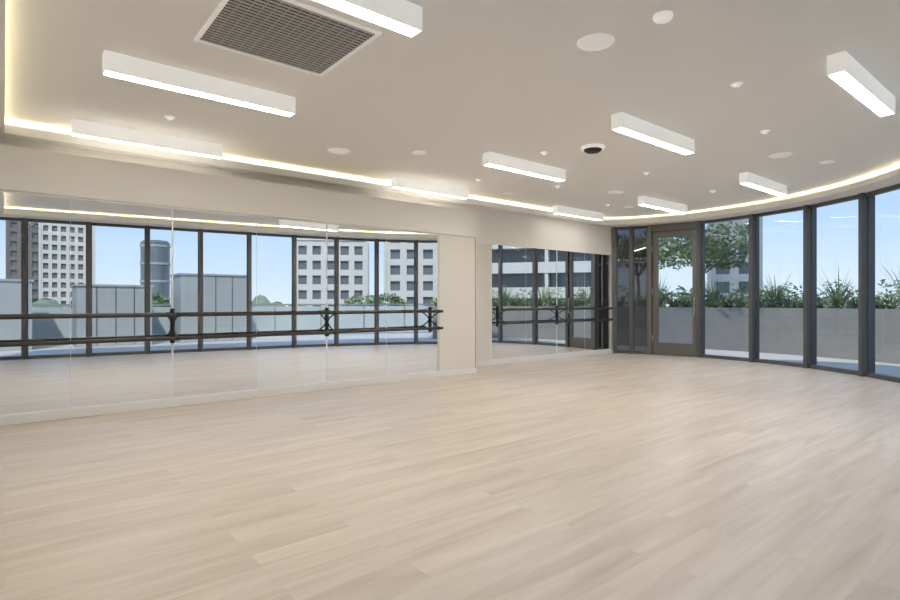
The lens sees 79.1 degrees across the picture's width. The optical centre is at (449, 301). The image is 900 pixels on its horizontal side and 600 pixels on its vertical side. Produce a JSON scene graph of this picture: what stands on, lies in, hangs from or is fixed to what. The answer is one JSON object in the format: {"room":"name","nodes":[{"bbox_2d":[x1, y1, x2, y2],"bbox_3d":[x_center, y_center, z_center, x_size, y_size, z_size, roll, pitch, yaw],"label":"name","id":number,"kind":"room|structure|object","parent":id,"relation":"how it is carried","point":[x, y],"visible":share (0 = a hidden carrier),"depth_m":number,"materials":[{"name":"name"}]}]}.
{"room":"exercise studio","nodes":[
{"label":"exercise studio","id":0,"kind":"room"},
{"bbox_2d":[1,190,474,237],"bbox_3d":[-2.568,-0.170,7.567,7.220,2.840,0.680,0,0,-39],"label":"wall","id":1,"kind":"structure","parent":0,"point":[1,190],"depth_m":6.73,"materials":[{"name":"beige paint"}]},
{"bbox_2d":[0,190,171,415],"bbox_3d":[-4.094,0.012,5.869,2.005,2.276,0.012,0,0,-39],"label":"mirror panel","id":2,"kind":"object","parent":1,"relation":"attached to","point":[59,255],"visible":1,"depth_m":5.93,"materials":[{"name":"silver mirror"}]},
{"bbox_2d":[0,307,442,346],"bbox_3d":[-2.542,0.285,6.967,6.100,0.410,0.254,0,0,-39],"label":"ballet barre","id":3,"kind":"object","parent":1,"relation":"attached to","point":[173,315],"visible":1,"depth_m":6.49,"materials":[{"name":"black metal"}]},
{"bbox_2d":[0,144,475,236],"bbox_3d":[-2.343,-1.363,7.292,7.220,0.455,0.030,0,0,-39],"label":"soffit","id":4,"kind":"object","parent":1,"relation":"attached to","point":[22,169],"depth_m":6.71,"materials":[{"name":"paint"}]},
{"bbox_2d":[0,367,476,425],"bbox_3d":[-2.335,1.200,7.298,7.240,0.100,0.030,0,0,-39],"label":"baseboard","id":5,"kind":"structure","parent":1,"relation":"attached to","point":[5,420],"depth_m":6.73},
{"bbox_2d":[172,208,325,397],"bbox_3d":[-2.543,0.012,7.139,2.015,2.276,0.012,0,0,-39],"label":"mirror panel","id":6,"kind":"object","parent":1,"relation":"attached to","point":[222,262],"visible":1,"depth_m":7.04,"materials":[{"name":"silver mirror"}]},
{"bbox_2d":[326,223,437,382],"bbox_3d":[-0.981,0.012,8.419,2.033,2.276,0.012,0,0,-39],"label":"mirror panel","id":7,"kind":"object","parent":1,"relation":"attached to","point":[368,268],"visible":1,"depth_m":8.35,"materials":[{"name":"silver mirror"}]},
{"bbox_2d":[0,137,612,348],"bbox_3d":[-0.878,-0.290,9.488,12.570,3.080,0.150,0,0,-39],"label":"wall","id":8,"kind":"structure","parent":0,"point":[492,226],"depth_m":10.98,"materials":[{"name":"paint"}]},
{"bbox_2d":[0,0,899,226],"bbox_3d":[2.275,-1.875,6.241,13.330,0.090,9.170,0,0,-39],"label":"cove light","id":9,"kind":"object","parent":8,"relation":"attached to","point":[890,178],"depth_m":8.27,"materials":[{"name":"paint"}]},
{"bbox_2d":[438,234,476,370],"bbox_3d":[0.042,0.012,9.446,0.840,2.275,0.322,0,0,-39],"label":"wall panel","id":10,"kind":"object","parent":8,"relation":"attached to","point":[457,255],"depth_m":9.31,"materials":[{"name":"beige paint"}]},
{"bbox_2d":[477,243,490,361],"bbox_3d":[0.441,0.005,10.459,0.940,2.290,0.020,0,0,-39],"label":"wall panel","id":11,"kind":"object","parent":8,"relation":"attached to","point":[483,250],"visible":0.45,"depth_m":10.62,"materials":[{"name":"beige paint"}]},
{"bbox_2d":[491,244,556,359],"bbox_3d":[1.582,-0.003,11.399,1.995,2.306,0.012,0,0,-39],"label":"mirror panel","id":12,"kind":"object","parent":8,"relation":"attached to","point":[521,276],"visible":1,"depth_m":11.36,"materials":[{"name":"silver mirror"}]},
{"bbox_2d":[477,349,612,366],"bbox_3d":[2.012,1.200,11.743,5.100,0.100,0.025,0,0,-39],"label":"baseboard","id":13,"kind":"structure","parent":8,"relation":"attached to","point":[596,352],"depth_m":11.68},
{"bbox_2d":[497,305,612,326],"bbox_3d":[2.383,0.285,11.883,3.650,0.410,0.254,0,0,-39],"label":"ballet barre","id":14,"kind":"object","parent":8,"relation":"attached to","point":[602,306],"visible":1,"depth_m":11.65,"materials":[{"name":"black metal"}]},
{"bbox_2d":[557,250,609,353],"bbox_3d":[3.130,-0.003,12.668,2.018,2.306,0.012,0,0,-39],"label":"mirror panel","id":15,"kind":"object","parent":8,"relation":"attached to","point":[583,278],"visible":1,"depth_m":12.64,"materials":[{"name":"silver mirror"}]},
{"bbox_2d":[613,227,628,352],"bbox_3d":[4.195,-0.290,13.326,0.390,3.080,0.220,0,0,20],"label":"window","id":16,"kind":"structure","parent":8,"relation":"in","point":[620,234],"depth_m":13.30,"materials":[{"name":"glass"}]},
{"bbox_2d":[0,353,899,599],"bbox_3d":[2.275,1.270,6.241,13.330,0.040,9.170,0,0,-39],"label":"floor","id":17,"kind":"structure","parent":0,"point":[610,476],"depth_m":3.56,"materials":[{"name":"brown wood"}]},
{"bbox_2d":[629,226,646,353],"bbox_3d":[4.559,-0.290,13.175,0.400,3.080,0.220,0,0,26],"label":"window","id":18,"kind":"structure","parent":17,"relation":"on","point":[637,234],"depth_m":13.16,"materials":[{"name":"glass"}]},
{"bbox_2d":[647,221,695,356],"bbox_3d":[5.208,-0.290,12.724,1.115,3.080,0.220,0,0,39],"label":"door","id":19,"kind":"structure","parent":17,"relation":"on","point":[682,229],"depth_m":12.91,"materials":[{"name":"metal"}]},
{"bbox_2d":[696,215,748,361],"bbox_3d":[6.020,-0.290,11.922,0.238,3.080,1.184,0,0,-39],"label":"window","id":20,"kind":"structure","parent":17,"relation":"on","point":[700,225],"depth_m":12.29,"materials":[{"name":"brown metal"}]},
{"bbox_2d":[749,206,802,366],"bbox_3d":[6.567,-0.290,10.886,0.220,3.080,1.170,0,0,-23],"label":"window","id":21,"kind":"structure","parent":17,"relation":"on","point":[753,218],"depth_m":11.33,"materials":[{"name":"brown metal"}]},
{"bbox_2d":[803,195,857,374],"bbox_3d":[6.900,-0.290,9.774,0.220,3.080,1.173,0,0,-9],"label":"window","id":22,"kind":"structure","parent":17,"relation":"on","point":[809,211],"depth_m":10.27,"materials":[{"name":"brown metal"}]},
{"bbox_2d":[858,183,899,382],"bbox_3d":[6.982,-0.290,8.613,0.220,3.080,1.172,0,0,2],"label":"window","id":23,"kind":"structure","parent":17,"relation":"on","point":[866,201],"depth_m":9.12,"materials":[{"name":"brown metal"}]},
{"bbox_2d":[5,0,899,220],"bbox_3d":[2.275,-2.100,6.241,13.330,0.200,9.170,0,0,-39],"label":"ceiling","id":24,"kind":"structure","parent":0,"point":[512,78],"depth_m":5.15,"materials":[{"name":"paint"}]},
{"bbox_2d":[71,118,222,158],"bbox_3d":[-3.544,-1.920,6.486,1.580,0.160,0.125,0,0,-39],"label":"ceiling light","id":25,"kind":"object","parent":24,"relation":"hanging from","point":[79,128],"visible":1,"depth_m":6.39,"materials":[{"name":"white plastic"}]},
{"bbox_2d":[164,115,174,120],"bbox_3d":[-3.032,-1.985,5.893,0.100,0.030,0.100,0,0,-39],"label":"sprinkler head","id":26,"kind":"object","parent":24,"relation":"attached to","point":[170,118],"visible":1,"depth_m":5.88},
{"bbox_2d":[102,50,295,116],"bbox_3d":[-2.165,-1.920,4.874,1.590,0.160,0.125,0,0,-39],"label":"ceiling light","id":27,"kind":"object","parent":24,"relation":"attached to","point":[115,65],"visible":1,"depth_m":4.75,"materials":[{"name":"white plastic"}]},
{"bbox_2d":[194,0,380,76],"bbox_3d":[-1.228,-1.994,4.094,1.050,0.012,0.990,0,0,-39],"label":"ceiling vent","id":28,"kind":"object","parent":24,"relation":"in","point":[293,34],"visible":1,"depth_m":4.05,"materials":[{"name":"white metal"}]},
{"bbox_2d":[328,148,349,153],"bbox_3d":[-1.467,-1.993,7.202,0.280,0.014,0.280,0,0,-39],"label":"ceiling speaker","id":29,"kind":"object","parent":24,"relation":"attached to","point":[332,150],"depth_m":7.16},
{"bbox_2d":[312,0,421,37],"bbox_3d":[-0.846,-1.920,3.241,1.600,0.160,0.125,0,0,-39],"label":"ceiling light","id":30,"kind":"object","parent":24,"relation":"attached to","point":[404,17],"visible":1,"depth_m":3.56,"materials":[{"name":"white plastic"}]},
{"bbox_2d":[412,151,425,154],"bbox_3d":[-0.414,-1.995,7.289,0.180,0.010,0.180,0,0,-39],"label":"recessed light","id":31,"kind":"object","parent":24,"relation":"in","point":[413,152],"visible":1,"depth_m":7.28,"materials":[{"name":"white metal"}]},
{"bbox_2d":[391,177,468,198],"bbox_3d":[-0.307,-1.920,9.241,1.560,0.160,0.125,0,0,-39],"label":"ceiling light","id":32,"kind":"object","parent":24,"relation":"hanging from","point":[396,182],"visible":1,"depth_m":9.14,"materials":[{"name":"white plastic"}]},
{"bbox_2d":[483,152,565,181],"bbox_3d":[1.095,-1.920,7.791,1.590,0.160,0.125,0,0,-39],"label":"ceiling light","id":33,"kind":"object","parent":24,"relation":"attached to","point":[490,159],"visible":1,"depth_m":7.68,"materials":[{"name":"white plastic"}]},
{"bbox_2d":[553,205,602,220],"bbox_3d":[2.797,-1.920,11.811,1.600,0.160,0.125,0,0,-39],"label":"ceiling light","id":34,"kind":"object","parent":24,"relation":"attached to","point":[560,210],"visible":1,"depth_m":11.70,"materials":[{"name":"white plastic"}]},
{"bbox_2d":[581,144,604,153],"bbox_3d":[1.841,-1.960,7.030,0.300,0.080,0.300,0,0,-39],"label":"dome camera","id":35,"kind":"object","parent":24,"relation":"attached to","point":[589,148],"visible":1,"depth_m":6.95,"materials":[{"name":"white plastic"}]},
{"bbox_2d":[577,33,614,50],"bbox_3d":[1.119,-1.993,4.188,0.280,0.014,0.280,0,0,-39],"label":"ceiling speaker","id":36,"kind":"object","parent":24,"relation":"attached to","point":[595,41],"depth_m":4.17},
{"bbox_2d":[608,190,623,193],"bbox_3d":[3.007,-1.993,9.898,0.280,0.014,0.280,0,0,-39],"label":"ceiling speaker","id":37,"kind":"object","parent":24,"relation":"attached to","point":[615,191],"depth_m":9.89},
{"bbox_2d":[611,112,694,154],"bbox_3d":[2.373,-1.920,6.279,1.570,0.160,0.125,0,0,-39],"label":"ceiling light","id":38,"kind":"object","parent":24,"relation":"attached to","point":[621,122],"visible":1,"depth_m":6.14,"materials":[{"name":"white plastic"}]},
{"bbox_2d":[638,196,686,213],"bbox_3d":[4.245,-1.920,10.826,1.650,0.160,0.125,0,0,-39],"label":"ceiling light","id":39,"kind":"object","parent":24,"relation":"attached to","point":[645,201],"visible":1,"depth_m":10.70,"materials":[{"name":"white plastic"}]},
{"bbox_2d":[653,10,672,23],"bbox_3d":[1.486,-1.976,3.803,0.130,0.047,0.130,0,0,-39],"label":"smoke detector","id":40,"kind":"object","parent":24,"relation":"attached to","point":[662,17],"visible":1,"depth_m":3.77,"materials":[{"name":"white plastic"}]},
{"bbox_2d":[730,82,742,87],"bbox_3d":[2.627,-1.985,4.998,0.100,0.030,0.100,0,0,-39],"label":"sprinkler head","id":41,"kind":"object","parent":24,"relation":"attached to","point":[735,84],"visible":1,"depth_m":4.98},
{"bbox_2d":[739,172,786,195],"bbox_3d":[5.155,-1.920,8.934,1.600,0.160,0.125,0,0,-39],"label":"ceiling light","id":42,"kind":"object","parent":24,"relation":"attached to","point":[748,179],"visible":1,"depth_m":8.78,"materials":[{"name":"white plastic"}]},
{"bbox_2d":[769,152,792,157],"bbox_3d":[4.494,-1.993,7.406,0.280,0.014,0.280,0,0,-39],"label":"ceiling speaker","id":43,"kind":"object","parent":24,"relation":"attached to","point":[782,154],"depth_m":7.39},
{"bbox_2d":[820,160,834,163],"bbox_3d":[5.391,-1.995,7.779,0.180,0.010,0.180,0,0,-39],"label":"recessed light","id":44,"kind":"object","parent":24,"relation":"in","point":[828,161],"visible":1,"depth_m":7.78,"materials":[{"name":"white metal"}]},
{"bbox_2d":[827,51,894,116],"bbox_3d":[3.708,-1.920,4.878,1.560,0.160,0.125,0,0,-39],"label":"ceiling light","id":45,"kind":"object","parent":24,"relation":"attached to","point":[843,69],"visible":1,"depth_m":4.70,"materials":[{"name":"white plastic"}]},
{"label":"outside","id":46,"kind":"structure","parent":0,"visible":0},
{"bbox_3d":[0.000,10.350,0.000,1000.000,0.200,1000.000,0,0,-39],"label":"ground","id":47,"kind":"structure","parent":46,"visible":0},
{"bbox_2d":[662,285,801,307],"bbox_3d":[22.295,4.380,44.101,11.364,11.749,11.647,0,0,-39],"label":"street tree","id":48,"kind":"object","parent":47,"relation":"on","point":[683,289],"visible":0.02,"depth_m":42.43,"materials":[{"name":"green plant"}]},
{"bbox_2d":[707,217,762,300],"bbox_3d":[49.723,-5.500,95.466,9.831,31.500,10.318,0,0,-39],"label":"apartment building","id":49,"kind":"structure","parent":47,"relation":"on","point":[739,275],"depth_m":92.53,"materials":[{"name":"white painted concrete"},{"name":"glass"}]},
{"bbox_2d":[679,295,855,307],"bbox_3d":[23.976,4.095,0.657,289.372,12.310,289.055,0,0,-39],"label":"hedge","id":50,"kind":"object","parent":47,"relation":"on","point":[832,295],"visible":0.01,"depth_m":78.44,"materials":[{"name":"green plant"}]},
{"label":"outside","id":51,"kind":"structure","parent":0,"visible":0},
{"bbox_2d":[705,349,899,376],"bbox_3d":[0.713,1.425,5.756,26.400,0.250,26.000,0,0,-39],"label":"floor","id":52,"kind":"structure","parent":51,"point":[890,369],"depth_m":12.11,"materials":[{"name":"grey concrete"}]},
{"bbox_2d":[659,307,899,363],"bbox_3d":[6.713,0.725,13.458,4.850,1.150,15.911,0,0,-39],"label":"planter","id":53,"kind":"object","parent":52,"relation":"on","point":[780,329],"visible":0.34,"depth_m":13.52,"materials":[{"name":"concrete"}]},
{"bbox_2d":[659,238,675,268],"bbox_3d":[5.820,-0.979,16.792,2.283,2.486,2.314,0,0,-39],"label":"tree","id":54,"kind":"object","parent":53,"relation":"on","point":[662,239],"visible":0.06,"depth_m":16.22,"materials":[{"name":"green plant"}]},
{"bbox_2d":[659,221,748,273],"bbox_3d":[7.253,-1.008,15.679,2.736,2.544,2.751,0,0,-39],"label":"tree","id":55,"kind":"object","parent":53,"relation":"on","point":[714,249],"visible":0.64,"depth_m":15.20,"materials":[{"name":"green plant"}]},
{"bbox_2d":[659,264,899,308],"bbox_3d":[6.815,-0.329,13.764,5.307,1.247,16.273,0,0,-42],"label":"shrubs","id":56,"kind":"object","parent":53,"relation":"on","point":[838,299],"visible":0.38,"depth_m":14.01,"materials":[{"name":"green plant"}]}
]}

